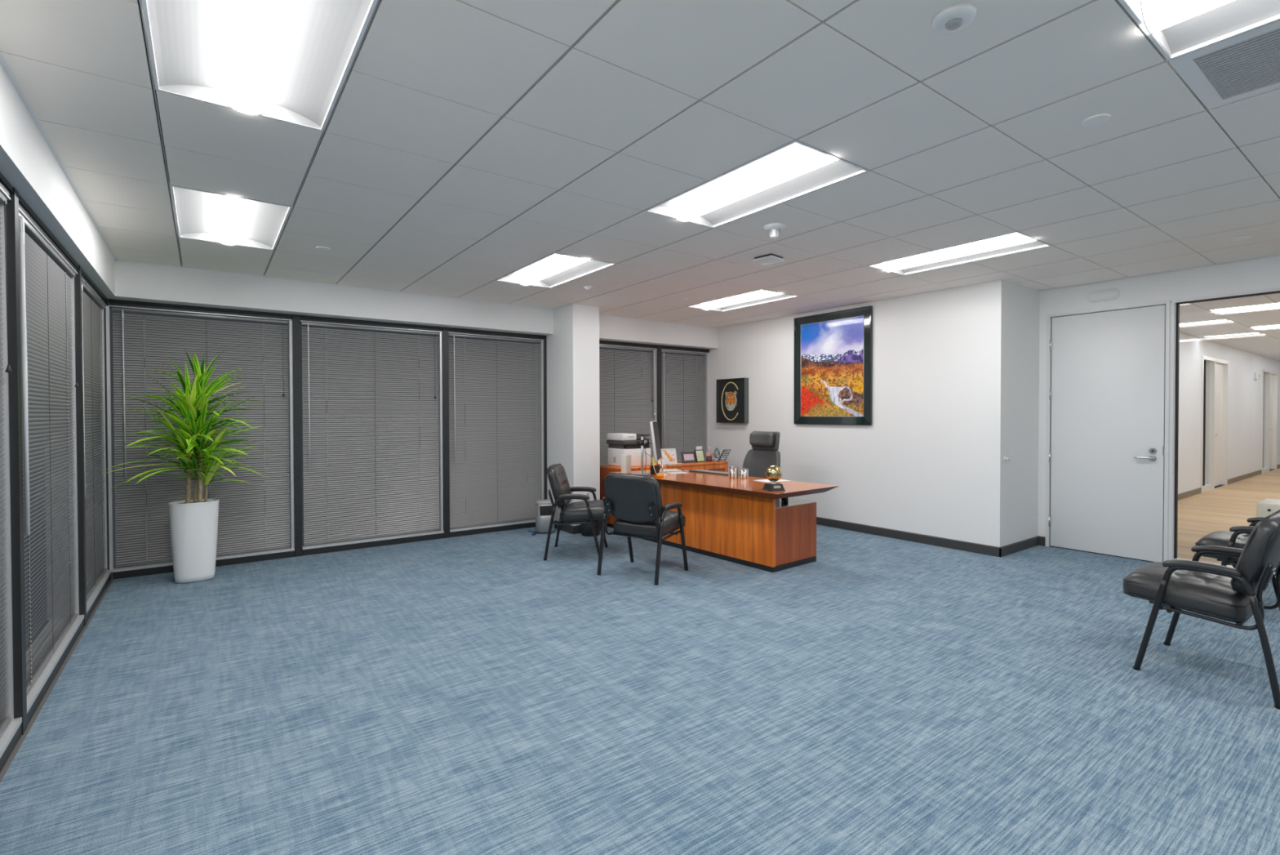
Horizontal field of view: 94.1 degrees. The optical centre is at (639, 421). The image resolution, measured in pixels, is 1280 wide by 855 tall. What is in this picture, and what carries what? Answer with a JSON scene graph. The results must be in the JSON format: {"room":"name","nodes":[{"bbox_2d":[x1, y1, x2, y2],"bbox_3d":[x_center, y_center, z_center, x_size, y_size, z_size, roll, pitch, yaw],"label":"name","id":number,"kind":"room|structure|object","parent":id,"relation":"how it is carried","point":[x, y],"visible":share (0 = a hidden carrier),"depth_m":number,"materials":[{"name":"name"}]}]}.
{"room":"private office","nodes":[
{"label":"private office","id":0,"kind":"room"},
{"bbox_2d":[0,63,117,303],"bbox_3d":[-1.958,-0.024,1.369,0.350,2.950,9.720,-1,1,-36],"label":"wall","id":1,"kind":"structure","parent":0,"point":[27,161],"depth_m":2.86,"materials":[{"name":"paint"}]},
{"bbox_2d":[0,172,22,772],"bbox_3d":[-2.352,0.179,1.944,0.179,2.430,1.530,-1,1,-36],"label":"window","id":2,"kind":"structure","parent":1,"relation":"in","point":[11,735],"depth_m":2.58,"materials":[{"name":"clear glass"}]},
{"bbox_2d":[0,191,13,737],"bbox_3d":[-2.296,0.173,1.977,0.053,2.260,1.494,-1,1,-36],"label":"blind","id":3,"kind":"object","parent":2,"relation":"attached to","point":[5,722],"visible":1,"depth_m":2.54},
{"bbox_2d":[5,186,26,734],"bbox_3d":[-2.808,0.176,2.602,0.146,2.420,0.078,-1,1,-36],"label":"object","id":4,"kind":"structure","parent":1,"relation":"attached to","point":[12,237],"depth_m":2.61,"materials":[{"name":"silver metal"}]},
{"bbox_2d":[18,194,84,725],"bbox_3d":[-3.316,0.164,3.264,0.179,2.430,1.600,-1,1,-36],"label":"window","id":5,"kind":"structure","parent":1,"relation":"in","point":[37,691],"depth_m":3.87,"materials":[{"name":"clear glass"}]},
{"bbox_2d":[18,212,79,694],"bbox_3d":[-3.260,0.158,3.298,0.054,2.260,1.564,-1,1,-36],"label":"blind","id":6,"kind":"object","parent":5,"relation":"attached to","point":[45,282],"visible":0.85,"depth_m":3.23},
{"bbox_2d":[0,578,113,782],"bbox_3d":[-3.190,1.377,3.265,0.028,0.004,4.630,-1,1,-36],"label":"trim","id":7,"kind":"structure","parent":1,"relation":"attached to","point":[22,738],"depth_m":2.99,"materials":[{"name":"plastic"}]},
{"bbox_2d":[74,265,86,626],"bbox_3d":[-3.792,0.161,3.951,0.146,2.420,0.078,-1,1,-36],"label":"trim","id":8,"kind":"structure","parent":1,"relation":"attached to","point":[77,304],"depth_m":3.96,"materials":[{"name":"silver metal"}]},
{"bbox_2d":[81,268,111,621],"bbox_3d":[-4.230,0.149,4.517,0.179,2.430,1.360,-1,1,-36],"label":"window","id":9,"kind":"structure","parent":1,"relation":"in","point":[96,594],"depth_m":5.05,"materials":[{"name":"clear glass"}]},
{"bbox_2d":[81,280,106,600],"bbox_3d":[-4.174,0.144,4.549,0.051,2.260,1.324,-1,1,-36],"label":"blind","id":10,"kind":"object","parent":9,"relation":"attached to","point":[91,306],"visible":0.62,"depth_m":4.61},
{"bbox_2d":[103,302,113,576],"bbox_3d":[-4.665,0.152,5.134,0.172,2.410,0.150,-1,1,-36],"label":"trim","id":11,"kind":"structure","parent":1,"relation":"attached to","point":[106,311],"depth_m":5.12,"materials":[{"name":"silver metal"}]},
{"bbox_2d":[108,298,294,579],"bbox_3d":[-4.046,0.135,5.587,1.365,2.430,0.179,-1,1,-36],"label":"window","id":12,"kind":"structure","parent":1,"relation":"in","point":[133,571],"depth_m":5.65,"materials":[{"name":"black metal"}]},
{"bbox_2d":[111,306,290,567],"bbox_3d":[-4.028,0.130,5.551,1.329,2.260,0.053,-1,1,-36],"label":"blind","id":13,"kind":"object","parent":12,"relation":"attached to","point":[260,535],"visible":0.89,"depth_m":5.56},
{"bbox_2d":[141,0,684,275],"bbox_3d":[1.423,-1.530,3.633,7.810,0.050,9.420,-1,1,-36],"label":"ceiling slab","id":14,"kind":"structure","parent":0,"point":[141,1],"depth_m":2.51,"materials":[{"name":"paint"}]},
{"bbox_2d":[114,259,718,349],"bbox_3d":[-1.742,-1.332,7.219,6.920,0.490,0.500,-1,1,-36],"label":"wall","id":15,"kind":"structure","parent":0,"point":[134,281],"depth_m":6.08,"materials":[{"name":"paint"}]},
{"bbox_2d":[292,314,302,556],"bbox_3d":[-3.455,0.133,5.994,0.070,2.420,0.146,-1,1,-36],"label":"trim","id":16,"kind":"structure","parent":15,"relation":"attached to","point":[295,317],"depth_m":5.94,"materials":[{"name":"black metal"}]},
{"bbox_2d":[0,51,719,328],"bbox_3d":[1.115,-1.355,3.286,6.900,0.013,9.220,-1,1,-36],"label":"trim","id":17,"kind":"structure","parent":15,"relation":"attached to","point":[2,61],"depth_m":3.09,"materials":[{"name":"white metal"}]},
{"bbox_2d":[299,315,444,555],"bbox_3d":[-2.867,0.121,6.447,1.415,2.430,0.179,-1,1,-36],"label":"window","id":18,"kind":"structure","parent":15,"relation":"in","point":[316,548],"depth_m":6.50,"materials":[{"name":"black metal"}]},
{"bbox_2d":[301,321,439,545],"bbox_3d":[-2.849,0.116,6.412,1.379,2.260,0.053,-1,1,-36],"label":"blind","id":19,"kind":"object","parent":18,"relation":"attached to","point":[350,412],"visible":1,"depth_m":6.39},
{"bbox_2d":[441,326,449,537],"bbox_3d":[-2.256,0.119,6.869,0.070,2.420,0.146,-1,1,-36],"label":"trim","id":20,"kind":"structure","parent":15,"relation":"attached to","point":[445,338],"depth_m":6.81,"materials":[{"name":"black metal"}]},
{"bbox_2d":[448,327,544,537],"bbox_3d":[-1.750,0.107,7.262,1.210,2.430,0.179,-1,1,-36],"label":"window","id":21,"kind":"structure","parent":15,"relation":"in","point":[459,531],"depth_m":7.33,"materials":[{"name":"black metal"}]},
{"bbox_2d":[448,333,541,528],"bbox_3d":[-1.732,0.103,7.228,1.174,2.260,0.051,-1,1,-36],"label":"blind","id":22,"kind":"object","parent":21,"relation":"attached to","point":[491,514],"visible":0.95,"depth_m":7.21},
{"bbox_2d":[543,335,546,499],"bbox_3d":[-1.238,0.106,7.612,0.038,2.420,0.146,-1,1,-36],"label":"trim","id":23,"kind":"structure","parent":15,"relation":"attached to","point":[544,337],"depth_m":7.55,"materials":[{"name":"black metal"}]},
{"bbox_2d":[599,339,657,459],"bbox_3d":[-0.369,0.091,8.270,1.420,2.430,0.179,-1,1,-36],"label":"window","id":24,"kind":"structure","parent":15,"relation":"in","point":[601,342],"depth_m":8.55,"materials":[{"name":"black metal"}]},
{"bbox_2d":[599,344,655,465],"bbox_3d":[-0.344,0.086,8.226,1.384,2.260,0.075,-1,1,-36],"label":"blind","id":25,"kind":"object","parent":24,"relation":"attached to","point":[606,418],"visible":0.37,"depth_m":8.34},
{"bbox_2d":[656,344,662,448],"bbox_3d":[0.245,0.089,8.693,0.078,2.420,0.146,-1,1,-36],"label":"trim","id":26,"kind":"structure","parent":15,"relation":"attached to","point":[659,368],"depth_m":8.63,"materials":[{"name":"black metal"}]},
{"bbox_2d":[661,345,709,459],"bbox_3d":[0.643,0.079,9.008,0.945,2.430,0.179,-1,1,-36],"label":"window","id":27,"kind":"structure","parent":15,"relation":"in","point":[663,347],"depth_m":9.22,"materials":[{"name":"black metal"}]},
{"bbox_2d":[661,349,706,460],"bbox_3d":[0.661,0.074,8.973,0.909,2.260,0.051,-1,1,-36],"label":"blind","id":28,"kind":"object","parent":27,"relation":"attached to","point":[670,426],"visible":0.62,"depth_m":8.98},
{"bbox_2d":[535,302,599,525],"bbox_3d":[-0.930,-0.042,7.522,0.365,2.717,0.990,-1,1,-36],"label":"wall column","id":29,"kind":"structure","parent":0,"point":[572,350],"depth_m":7.15,"materials":[{"name":"paint"}]},
{"bbox_2d":[555,520,601,533],"bbox_3d":[-0.835,1.270,7.414,0.389,0.096,0.702,-1,1,-36],"label":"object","id":30,"kind":"structure","parent":29,"relation":"attached to","point":[571,529],"depth_m":7.08,"materials":[{"name":"black plastic"}]},
{"bbox_2d":[0,524,1279,854],"bbox_3d":[1.408,1.387,3.667,7.970,0.050,9.440,-1,1,-36],"label":"floor","id":31,"kind":"structure","parent":0,"point":[476,694],"depth_m":2.84,"materials":[{"name":"blue carpet"}]},
{"bbox_2d":[104,347,268,582],"bbox_3d":[-3.775,0.351,5.002,1.046,2.011,0.893,0,1,-11],"label":"dracaena","id":32,"kind":"object","parent":31,"relation":"on","point":[193,523],"visible":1,"depth_m":5.02,"materials":[{"name":"plant"}]},
{"bbox_2d":[168,498,218,582],"bbox_3d":[-3.821,1.018,5.110,0.352,0.676,0.246,-1,1,-36],"label":"planter","id":33,"kind":"object","parent":31,"relation":"on","point":[193,523],"depth_m":5.02,"materials":[{"name":"white ceramic"}]},
{"bbox_2d":[535,499,555,533],"bbox_3d":[-1.135,1.129,7.131,0.230,0.388,0.198,0,1,-16],"label":"air purifier","id":34,"kind":"object","parent":31,"relation":"on","point":[543,507],"visible":0.78,"depth_m":7.04,"materials":[{"name":"silver metal"}]},
{"bbox_2d":[543,463,612,560],"bbox_3d":[-0.602,0.886,6.048,0.649,0.906,0.636,0,1,2],"label":"chair","id":35,"kind":"object","parent":31,"relation":"on","point":[587,512],"visible":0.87,"depth_m":5.79,"materials":[{"name":"black leather"}]},
{"bbox_2d":[580,521,599,536],"bbox_3d":[-0.582,1.190,6.986,0.259,0.266,0.258,-1,1,-36],"label":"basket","id":36,"kind":"object","parent":31,"relation":"on","point":[586,530],"visible":0.28,"depth_m":6.89,"materials":[{"name":"black plastic"}]},
{"bbox_2d":[596,472,688,585],"bbox_3d":[0.048,0.894,5.338,0.636,0.906,0.649,0,1,32],"label":"chair","id":37,"kind":"object","parent":31,"relation":"on","point":[635,500],"visible":1,"depth_m":5.13,"materials":[{"name":"black leather"}]},
{"bbox_2d":[600,459,728,528],"bbox_3d":[0.353,0.929,7.882,1.730,0.760,0.589,-1,1,-36],"label":"credenza","id":38,"kind":"object","parent":31,"relation":"on","point":[722,466],"visible":0.14,"depth_m":7.63,"materials":[{"name":"brown wood"}]},
{"bbox_2d":[606,432,652,466],"bbox_3d":[-0.131,0.349,7.564,0.442,0.410,0.412,-1,1,-36],"label":"printer","id":39,"kind":"object","parent":38,"relation":"on","point":[619,443],"visible":0.77,"depth_m":7.43,"materials":[{"name":"white plastic"}]},
{"bbox_2d":[635,433,650,439],"bbox_3d":[-0.054,0.193,7.632,0.215,0.069,0.330,-1,1,-36],"label":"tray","id":40,"kind":"object","parent":39,"relation":"on","point":[637,435],"depth_m":7.54,"materials":[{"name":"grey plastic"}]},
{"bbox_2d":[657,451,666,464],"bbox_3d":[0.267,0.467,7.651,0.120,0.169,0.076,-1,1,-36],"label":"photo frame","id":41,"kind":"object","parent":38,"relation":"on","point":[663,457],"visible":0.49,"depth_m":7.66,"materials":[{"name":"white plastic"}]},
{"bbox_2d":[600,459,728,470],"bbox_3d":[0.345,0.562,7.887,1.730,0.025,0.565,-1,1,-36],"label":"countertop","id":42,"kind":"structure","parent":38,"relation":"on","point":[690,464],"depth_m":7.66,"materials":[{"name":"brown wood"}]},
{"bbox_2d":[661,448,677,463],"bbox_3d":[0.367,0.450,7.830,0.240,0.198,0.090,-1,1,-28],"label":"photo frame","id":43,"kind":"object","parent":38,"relation":"on","point":[670,454],"visible":0.7,"depth_m":7.83,"materials":[{"name":"silver metal"}]},
{"bbox_2d":[666,462,683,465],"bbox_3d":[0.446,0.544,7.661,0.240,0.016,0.050,-1,1,-36],"label":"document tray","id":44,"kind":"object","parent":38,"relation":"on","point":[674,463],"visible":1,"depth_m":7.63,"materials":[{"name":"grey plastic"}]},
{"bbox_2d":[680,451,696,462],"bbox_3d":[0.651,0.473,8.011,0.225,0.145,0.065,-1,1,-32],"label":"photo frame","id":45,"kind":"object","parent":38,"relation":"on","point":[686,456],"visible":1,"depth_m":8.00,"materials":[{"name":"grey plastic"}]},
{"bbox_2d":[683,453,693,460],"bbox_3d":[0.656,0.473,8.003,0.173,0.093,0.001,-1,-13,-32],"label":"print","id":46,"kind":"object","parent":45,"relation":"attached to","point":[686,456],"depth_m":8.00},
{"bbox_2d":[693,448,705,462],"bbox_3d":[0.808,0.462,8.117,0.074,0.164,0.185,1,1,42],"label":"photo frame","id":47,"kind":"object","parent":38,"relation":"on","point":[700,455],"visible":0.99,"depth_m":8.11,"materials":[{"name":"black plastic"}]},
{"bbox_2d":[695,449,704,461],"bbox_3d":[0.817,0.461,8.110,0.001,0.153,0.173,-18,-11,41],"label":"print","id":48,"kind":"object","parent":47,"relation":"attached to","point":[700,455],"depth_m":8.11},
{"bbox_2d":[705,446,713,461],"bbox_3d":[0.956,0.443,8.197,0.120,0.201,0.086,0,1,-21],"label":"figurine","id":49,"kind":"object","parent":38,"relation":"on","point":[708,454],"visible":1,"depth_m":8.18,"materials":[{"name":"ceramic"}]},
{"bbox_2d":[713,448,719,461],"bbox_3d":[1.065,0.449,8.278,0.104,0.187,0.044,-1,1,-28],"label":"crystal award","id":50,"kind":"object","parent":38,"relation":"on","point":[716,459],"visible":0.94,"depth_m":8.26,"materials":[{"name":"glass"}]},
{"bbox_2d":[717,448,731,461],"bbox_3d":[1.167,0.465,8.237,0.052,0.155,0.287,0,1,39],"label":"plaque","id":51,"kind":"object","parent":38,"relation":"on","point":[725,453],"visible":1,"depth_m":8.23,"materials":[{"name":"black plastic"}]},
{"bbox_2d":[609,467,839,572],"bbox_3d":[0.748,0.960,6.223,0.905,0.740,2.422,-1,1,-39],"label":"executive desk","id":52,"kind":"object","parent":31,"relation":"on","point":[735,520],"visible":0.84,"depth_m":5.63,"materials":[{"name":"brown wood"}]},
{"bbox_2d":[621,453,631,473],"bbox_3d":[-0.158,0.477,6.774,0.085,0.215,0.085,1,1,44],"label":"box","id":53,"kind":"object","parent":52,"relation":"on","point":[625,458],"visible":0.97,"depth_m":6.74,"materials":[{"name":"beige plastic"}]},
{"bbox_2d":[639,420,662,475],"bbox_3d":[0.102,0.288,6.742,0.246,0.594,0.560,0,1,7],"label":"monitor","id":54,"kind":"object","parent":52,"relation":"on","point":[655,442],"visible":0.93,"depth_m":6.54,"materials":[{"name":"silver metal"}]},
{"bbox_2d":[650,462,659,474],"bbox_3d":[0.169,0.520,6.666,0.076,0.130,0.076,1,1,44],"label":"pen holder","id":55,"kind":"object","parent":52,"relation":"on","point":[656,467],"visible":0.73,"depth_m":6.64,"materials":[{"name":"black plastic"}]},
{"bbox_2d":[656,472,664,476],"bbox_3d":[0.224,0.566,6.399,0.100,0.047,0.123,0,1,34],"label":"amber paperweight","id":56,"kind":"object","parent":52,"relation":"on","point":[659,474],"visible":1,"depth_m":6.35,"materials":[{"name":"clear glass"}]},
{"bbox_2d":[653,455,668,475],"bbox_3d":[0.203,0.480,6.559,0.230,0.214,0.177,-1,1,-36],"label":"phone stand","id":57,"kind":"object","parent":52,"relation":"on","point":[661,460],"visible":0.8,"depth_m":6.56,"materials":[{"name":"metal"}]},
{"bbox_2d":[660,468,682,471],"bbox_3d":[0.331,0.577,7.056,0.300,0.007,0.220,0,1,-16],"label":"paper sheets","id":58,"kind":"object","parent":52,"relation":"on","point":[676,469],"visible":0.64,"depth_m":6.99,"materials":[{"name":"white paper"}]},
{"bbox_2d":[666,471,685,473],"bbox_3d":[0.421,0.582,6.813,0.220,0.002,0.160,-1,1,-26],"label":"paper sheets","id":59,"kind":"object","parent":52,"relation":"on","point":[667,472],"visible":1,"depth_m":6.84,"materials":[{"name":"white paper"}]},
{"bbox_2d":[688,469,728,475],"bbox_3d":[0.819,0.573,6.794,0.150,0.018,0.600,-1,1,-39],"label":"keyboard","id":60,"kind":"object","parent":52,"relation":"on","point":[691,470],"visible":0.91,"depth_m":6.77,"materials":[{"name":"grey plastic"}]},
{"bbox_2d":[728,466,738,477],"bbox_3d":[0.988,0.532,6.298,0.106,0.112,0.106,-1,1,-36],"label":"cup","id":61,"kind":"object","parent":52,"relation":"on","point":[733,471],"visible":1,"depth_m":6.25,"materials":[{"name":"silver glass"}]},
{"bbox_2d":[739,467,748,478],"bbox_3d":[1.093,0.540,6.257,0.090,0.098,0.089,-1,1,-36],"label":"cup","id":62,"kind":"object","parent":52,"relation":"on","point":[744,472],"visible":1,"depth_m":6.22,"materials":[{"name":"silver metal"}]},
{"bbox_2d":[754,479,790,482],"bbox_3d":[1.331,0.590,5.991,0.300,0.003,0.220,-1,1,-28],"label":"paper sheets","id":63,"kind":"object","parent":52,"relation":"on","point":[759,480],"visible":0.69,"depth_m":5.97,"materials":[{"name":"white paper"}]},
{"bbox_2d":[762,464,785,491],"bbox_3d":[1.180,0.491,5.255,0.149,0.222,0.149,0,1,-16],"label":"trophy","id":64,"kind":"object","parent":52,"relation":"on","point":[773,473],"visible":1,"depth_m":5.20,"materials":[{"name":"gold plastic"}]},
{"bbox_2d":[738,431,780,478],"bbox_3d":[1.318,0.717,6.999,0.662,1.204,0.690,-1,1,-36],"label":"chair","id":65,"kind":"object","parent":31,"relation":"on","point":[764,453],"visible":0.54,"depth_m":7.11,"materials":[{"name":"black leather"}]},
{"bbox_2d":[749,431,774,446],"bbox_3d":[1.470,0.210,7.118,0.122,0.172,0.355,-1,1,-36],"label":"headrest cover","id":66,"kind":"object","parent":65,"relation":"on","point":[756,438],"depth_m":7.09,"materials":[{"name":"grey leather"}]},
{"bbox_2d":[1122,509,1279,709],"bbox_3d":[3.113,0.914,3.265,0.636,0.906,0.649,-1,1,-36],"label":"chair","id":67,"kind":"object","parent":31,"relation":"on","point":[1221,592],"visible":1,"depth_m":3.08,"materials":[{"name":"black leather"}]},
{"bbox_2d":[1195,516,1279,573],"bbox_3d":[4.398,0.899,4.201,0.636,0.906,0.649,-1,1,-36],"label":"chair","id":68,"kind":"object","parent":31,"relation":"on","point":[1237,539],"visible":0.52,"depth_m":4.21,"materials":[{"name":"black leather"}]},
{"bbox_2d":[0,0,1279,327],"bbox_3d":[1.482,-1.357,3.554,7.797,0.023,9.214,-1,1,-36],"label":"ceiling","id":69,"kind":"structure","parent":0,"point":[427,79],"depth_m":2.92,"materials":[{"name":"tile"}]},
{"bbox_2d":[169,183,292,249],"bbox_3d":[-2.777,-1.406,4.040,0.600,0.148,1.210,-1,1,-36],"label":"ceiling light","id":70,"kind":"object","parent":69,"relation":"attached to","point":[199,215],"visible":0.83,"depth_m":4.04,"materials":[{"name":"white metal"}]},
{"bbox_2d":[141,0,377,131],"bbox_3d":[-1.340,-1.383,2.070,0.600,0.148,1.210,-1,1,-36],"label":"ceiling light","id":71,"kind":"object","parent":69,"relation":"attached to","point":[290,61],"visible":1,"depth_m":2.18,"materials":[{"name":"white metal"}]},
{"bbox_2d":[495,252,615,288],"bbox_3d":[-0.808,-1.429,5.477,0.600,0.148,1.210,-1,1,-36],"label":"ceiling light","id":72,"kind":"object","parent":69,"relation":"attached to","point":[553,269],"visible":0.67,"depth_m":5.51,"materials":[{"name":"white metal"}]},
{"bbox_2d":[583,285,592,289],"bbox_3d":[-0.532,-1.367,6.094,0.100,0.030,0.100,-1,1,-36],"label":"sensor","id":73,"kind":"object","parent":69,"relation":"attached to","point":[587,287],"visible":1,"depth_m":6.06,"materials":[{"name":"white plastic"}]},
{"bbox_2d":[138,0,1261,302],"bbox_3d":[1.643,-1.363,3.671,7.320,0.009,9.220,-1,1,-36],"label":"trim","id":74,"kind":"structure","parent":69,"relation":"attached to","point":[140,1],"depth_m":2.60,"materials":[{"name":"metal"}]},
{"bbox_2d":[686,288,799,311],"bbox_3d":[1.162,-1.453,6.914,0.600,0.148,1.210,-1,1,-36],"label":"ceiling light","id":75,"kind":"object","parent":69,"relation":"attached to","point":[758,296],"visible":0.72,"depth_m":6.94,"materials":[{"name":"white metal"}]},
{"bbox_2d":[644,138,868,227],"bbox_3d":[0.630,-1.407,3.507,0.600,0.148,1.210,-1,1,-36],"label":"ceiling light","id":76,"kind":"object","parent":69,"relation":"attached to","point":[794,169],"visible":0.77,"depth_m":3.46,"materials":[{"name":"white metal"}]},
{"bbox_2d":[752,253,784,265],"bbox_3d":[1.073,-1.354,4.967,0.190,0.035,0.190,-1,1,-44],"label":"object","id":77,"kind":"object","parent":69,"relation":"attached to","point":[769,259],"visible":1,"depth_m":4.93,"materials":[{"name":"white plastic"}]},
{"bbox_2d":[763,222,786,238],"bbox_3d":[0.939,-1.323,4.152,0.160,0.075,0.160,-1,1,-36],"label":"smoke detector","id":78,"kind":"object","parent":69,"relation":"attached to","point":[774,228],"visible":1,"depth_m":4.13,"materials":[{"name":"white plastic"}]},
{"bbox_2d":[931,2,977,33],"bbox_3d":[1.032,-1.314,1.957,0.132,0.034,0.132,-1,1,-36],"label":"smoke detector","id":79,"kind":"object","parent":69,"relation":"attached to","point":[955,17],"visible":1,"depth_m":1.94,"materials":[{"name":"white plastic"}]},
{"bbox_2d":[866,231,1051,275],"bbox_3d":[2.599,-1.431,4.944,0.600,0.148,1.210,-1,1,-36],"label":"ceiling light","id":80,"kind":"object","parent":69,"relation":"attached to","point":[1015,242],"visible":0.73,"depth_m":4.92,"materials":[{"name":"white metal"}]},
{"bbox_2d":[1117,0,1279,61],"bbox_3d":[2.067,-1.384,1.538,0.600,0.148,1.210,-1,1,-36],"label":"ceiling light","id":81,"kind":"object","parent":69,"relation":"attached to","point":[1176,28],"visible":1,"depth_m":2.00,"materials":[{"name":"white metal"}]},
{"bbox_2d":[1168,19,1279,109],"bbox_3d":[2.380,-1.346,2.144,0.602,0.018,0.602,-1,1,-36],"label":"ceiling vent","id":82,"kind":"object","parent":69,"relation":"in","point":[1246,64],"visible":1,"depth_m":2.25,"materials":[{"name":"white metal"}]},
{"bbox_2d":[696,280,1039,546],"bbox_3d":[2.630,-0.147,7.956,1.030,2.900,4.485,-1,1,-36],"label":"wall","id":83,"kind":"structure","parent":0,"point":[956,370],"depth_m":6.45,"materials":[{"name":"paint"}]},
{"bbox_2d":[716,377,748,422],"bbox_3d":[1.354,-0.310,8.753,0.089,0.646,0.576,-1,1,-36],"label":"shadow box","id":84,"kind":"object","parent":83,"relation":"attached to","point":[732,394],"visible":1,"depth_m":8.70,"materials":[{"name":"black plastic"}]},
{"bbox_2d":[794,305,872,425],"bbox_3d":[2.371,-0.662,7.399,0.036,1.388,1.118,-1,1,-36],"label":"framed landscape","id":85,"kind":"object","parent":83,"relation":"attached to","point":[833,350],"visible":1,"depth_m":7.36,"materials":[{"name":"multicoloured paper"}]},
{"bbox_2d":[800,315,863,416],"bbox_3d":[2.367,-0.662,7.396,0.001,1.188,0.918,-1,1,-36],"label":"print","id":86,"kind":"object","parent":85,"relation":"attached to","point":[832,352],"depth_m":7.37},
{"bbox_2d":[816,516,1039,556],"bbox_3d":[2.672,1.257,7.809,0.922,0.096,4.197,-1,1,-36],"label":"baseboard","id":87,"kind":"structure","parent":83,"relation":"attached to","point":[1020,545],"depth_m":6.37,"materials":[{"name":"black rubber"}]},
{"bbox_2d":[1038,254,1279,537],"bbox_3d":[5.862,-0.107,4.298,0.120,2.900,5.235,-1,1,-36],"label":"wall","id":88,"kind":"structure","parent":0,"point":[1260,273],"depth_m":5.65,"materials":[{"name":"paint"}]},
{"bbox_2d":[1038,535,1045,546],"bbox_3d":[4.290,1.272,6.364,0.012,0.096,0.070,-1,1,-36],"label":"baseboard","id":89,"kind":"structure","parent":88,"relation":"attached to","point":[1042,539],"depth_m":6.35,"materials":[{"name":"black rubber"}]},
{"bbox_2d":[1086,288,1119,302],"bbox_3d":[4.597,-1.253,5.912,0.050,0.115,0.270,-1,1,-36],"label":"emergency light","id":90,"kind":"object","parent":88,"relation":"attached to","point":[1112,294],"visible":1,"depth_m":5.89,"materials":[{"name":"white plastic"}]},
{"bbox_2d":[1044,299,1171,561],"bbox_3d":[4.632,0.097,5.936,0.182,2.455,1.001,-1,1,-36],"label":"door","id":91,"kind":"structure","parent":88,"relation":"attached to","point":[1108,418],"depth_m":5.88,"materials":[{"name":"paint"}]},
{"bbox_2d":[1168,287,1279,581],"bbox_3d":[5.595,0.114,4.655,0.136,2.450,2.204,-1,1,-36],"label":"window","id":92,"kind":"structure","parent":88,"relation":"attached to","point":[1175,304],"depth_m":5.49,"materials":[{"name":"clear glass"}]},
{"bbox_2d":[1177,467,1279,565],"bbox_3d":[13.056,1.293,8.706,16.670,0.050,6.650,-1,1,-36],"label":"floor","id":93,"kind":"structure","parent":0,"point":[1222,508],"depth_m":8.74,"materials":[{"name":"brown wood"}]},
{"bbox_2d":[1256,497,1279,516],"bbox_3d":[6.167,1.046,5.577,0.523,0.560,0.490,-1,1,-36],"label":"pedestal","id":94,"kind":"object","parent":93,"relation":"on","point":[1267,506],"visible":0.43,"depth_m":5.59,"materials":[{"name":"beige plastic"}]},
{"bbox_2d":[1177,332,1279,493],"bbox_3d":[11.057,-0.213,11.421,16.670,2.900,0.120,-1,1,-36],"label":"wall","id":95,"kind":"structure","parent":0,"point":[1245,392],"depth_m":11.87,"materials":[{"name":"paint"}]},
{"bbox_2d":[1200,355,1228,492],"bbox_3d":[10.663,0.032,11.126,2.000,2.420,0.136,-1,1,-36],"label":"door","id":96,"kind":"structure","parent":95,"relation":"in","point":[1215,371],"depth_m":11.08,"materials":[{"name":"paint"}]},
{"bbox_2d":[1177,463,1279,500],"bbox_3d":[11.100,1.189,11.386,16.670,0.096,0.012,-1,1,-36],"label":"baseboard","id":97,"kind":"structure","parent":95,"relation":"attached to","point":[1186,494],"depth_m":11.87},
{"bbox_2d":[1254,372,1259,379],"bbox_3d":[13.723,-1.024,13.242,0.200,0.160,0.064,-1,1,-36],"label":"smoke detector","id":98,"kind":"object","parent":95,"relation":"attached to","point":[1256,374],"visible":1,"depth_m":13.19,"materials":[{"name":"white plastic"}]},
{"bbox_2d":[1261,368,1278,473],"bbox_3d":[15.110,-0.022,14.370,1.950,2.420,0.136,-1,1,-36],"label":"door","id":99,"kind":"structure","parent":95,"relation":"in","point":[1269,378],"depth_m":14.32,"materials":[{"name":"paint"}]},
{"bbox_2d":[1179,293,1279,360],"bbox_3d":[13.049,-1.457,8.669,16.670,0.016,6.650,-1,1,-36],"label":"ceiling","id":100,"kind":"structure","parent":0,"point":[1266,343],"depth_m":8.81,"materials":[{"name":"tile"}]},
{"bbox_2d":[1179,319,1227,324],"bbox_3d":[8.025,-1.432,8.600,0.130,0.008,0.660,-1,1,-36],"label":"recessed light","id":101,"kind":"object","parent":100,"relation":"in","point":[1219,319],"visible":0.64,"depth_m":8.52,"materials":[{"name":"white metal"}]},
{"bbox_2d":[1204,332,1260,337],"bbox_3d":[9.883,-1.454,9.955,0.130,0.008,0.660,-1,1,-36],"label":"recessed light","id":102,"kind":"object","parent":100,"relation":"in","point":[1250,332],"visible":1,"depth_m":9.91,"materials":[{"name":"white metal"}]},
{"bbox_2d":[1208,302,1279,314],"bbox_3d":[7.815,-1.474,7.257,0.600,0.148,1.210,-1,1,-36],"label":"ceiling light","id":103,"kind":"object","parent":100,"relation":"attached to","point":[1273,305],"visible":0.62,"depth_m":7.52,"materials":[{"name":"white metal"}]},
{"bbox_2d":[1248,324,1279,329],"bbox_3d":[9.883,-1.499,8.766,0.600,0.148,1.210,-1,1,-36],"label":"ceiling light","id":104,"kind":"object","parent":100,"relation":"attached to","point":[1268,326],"visible":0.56,"depth_m":9.13,"materials":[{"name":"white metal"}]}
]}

